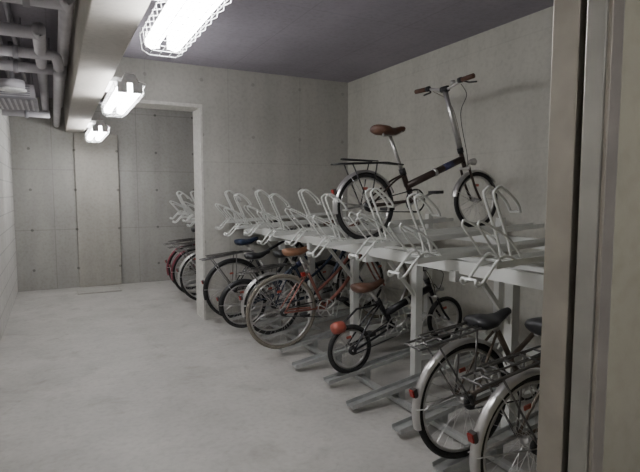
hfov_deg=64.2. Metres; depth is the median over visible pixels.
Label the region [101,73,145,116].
ceiling lamp
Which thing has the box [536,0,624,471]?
door frame
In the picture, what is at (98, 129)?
ceiling lamp
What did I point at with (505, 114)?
wall
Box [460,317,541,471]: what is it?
bicycle
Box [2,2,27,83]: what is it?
ceiling pipe
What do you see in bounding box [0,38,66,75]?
ceiling pipe
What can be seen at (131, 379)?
floor
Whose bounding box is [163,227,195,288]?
bicycle
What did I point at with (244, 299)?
bicycle
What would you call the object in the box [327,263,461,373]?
bicycle
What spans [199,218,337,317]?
bicycle
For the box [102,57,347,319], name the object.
wall
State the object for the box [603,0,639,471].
wall
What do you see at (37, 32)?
ceiling pipe
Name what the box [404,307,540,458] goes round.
bicycle
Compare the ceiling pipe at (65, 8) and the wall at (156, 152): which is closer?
the ceiling pipe at (65, 8)
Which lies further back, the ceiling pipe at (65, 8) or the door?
the door
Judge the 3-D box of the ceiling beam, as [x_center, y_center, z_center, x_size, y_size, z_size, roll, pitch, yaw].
[-1.367,-1.429,3.211,0.260,0.490,10.150,-2,5,-27]
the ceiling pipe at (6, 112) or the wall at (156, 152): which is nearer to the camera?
the ceiling pipe at (6, 112)
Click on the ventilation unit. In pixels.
(27, 101)
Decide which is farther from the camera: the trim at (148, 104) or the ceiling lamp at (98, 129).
the ceiling lamp at (98, 129)
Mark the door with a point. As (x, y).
(96, 164)
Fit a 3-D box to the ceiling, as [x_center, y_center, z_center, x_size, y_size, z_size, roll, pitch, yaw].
[-0.428,-1.798,3.783,4.300,0.150,10.350,-2,5,-27]
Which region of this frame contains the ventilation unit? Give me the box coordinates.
[0,58,38,110]
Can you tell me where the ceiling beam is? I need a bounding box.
[64,0,150,132]
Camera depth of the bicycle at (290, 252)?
4.64 m
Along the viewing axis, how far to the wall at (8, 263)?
6.24 m
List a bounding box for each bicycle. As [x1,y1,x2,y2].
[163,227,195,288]
[167,241,195,294]
[175,245,196,300]
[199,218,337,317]
[216,228,344,327]
[237,221,383,333]
[246,217,409,348]
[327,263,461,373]
[330,73,496,238]
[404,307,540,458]
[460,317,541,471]
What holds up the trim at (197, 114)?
attached to the wall at (282, 135)
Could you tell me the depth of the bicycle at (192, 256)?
6.48 m
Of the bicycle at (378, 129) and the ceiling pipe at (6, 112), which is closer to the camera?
the bicycle at (378, 129)
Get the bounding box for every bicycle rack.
[169,191,195,295]
[215,185,544,471]
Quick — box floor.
[0,279,539,471]
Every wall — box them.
[0,109,17,340]
[9,97,194,291]
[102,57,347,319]
[347,6,553,367]
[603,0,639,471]
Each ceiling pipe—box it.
[0,0,74,107]
[0,3,48,110]
[0,17,64,127]
[0,36,9,77]
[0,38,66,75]
[1,91,49,117]
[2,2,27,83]
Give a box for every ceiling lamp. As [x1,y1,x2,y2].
[85,120,109,142]
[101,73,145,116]
[139,0,230,57]
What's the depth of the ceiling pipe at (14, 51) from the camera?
4.21 m
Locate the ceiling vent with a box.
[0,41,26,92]
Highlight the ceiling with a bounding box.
[0,0,553,97]
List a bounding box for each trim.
[102,97,201,111]
[193,108,205,319]
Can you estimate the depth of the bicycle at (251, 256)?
5.35 m
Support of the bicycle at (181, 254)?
in the bicycle rack at (190, 218)
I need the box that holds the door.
[73,133,121,286]
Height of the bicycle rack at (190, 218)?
1.485 m
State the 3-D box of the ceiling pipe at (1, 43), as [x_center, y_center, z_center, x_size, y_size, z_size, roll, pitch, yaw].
[-2.923,-1.739,4.663,0.070,0.114,6.000,-2,5,-27]
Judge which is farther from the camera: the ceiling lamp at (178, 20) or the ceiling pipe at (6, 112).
the ceiling pipe at (6, 112)
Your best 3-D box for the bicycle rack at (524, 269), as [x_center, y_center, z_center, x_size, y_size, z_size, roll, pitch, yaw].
[0.568,0.358,4.190,1.720,1.485,4.530,-2,5,-27]

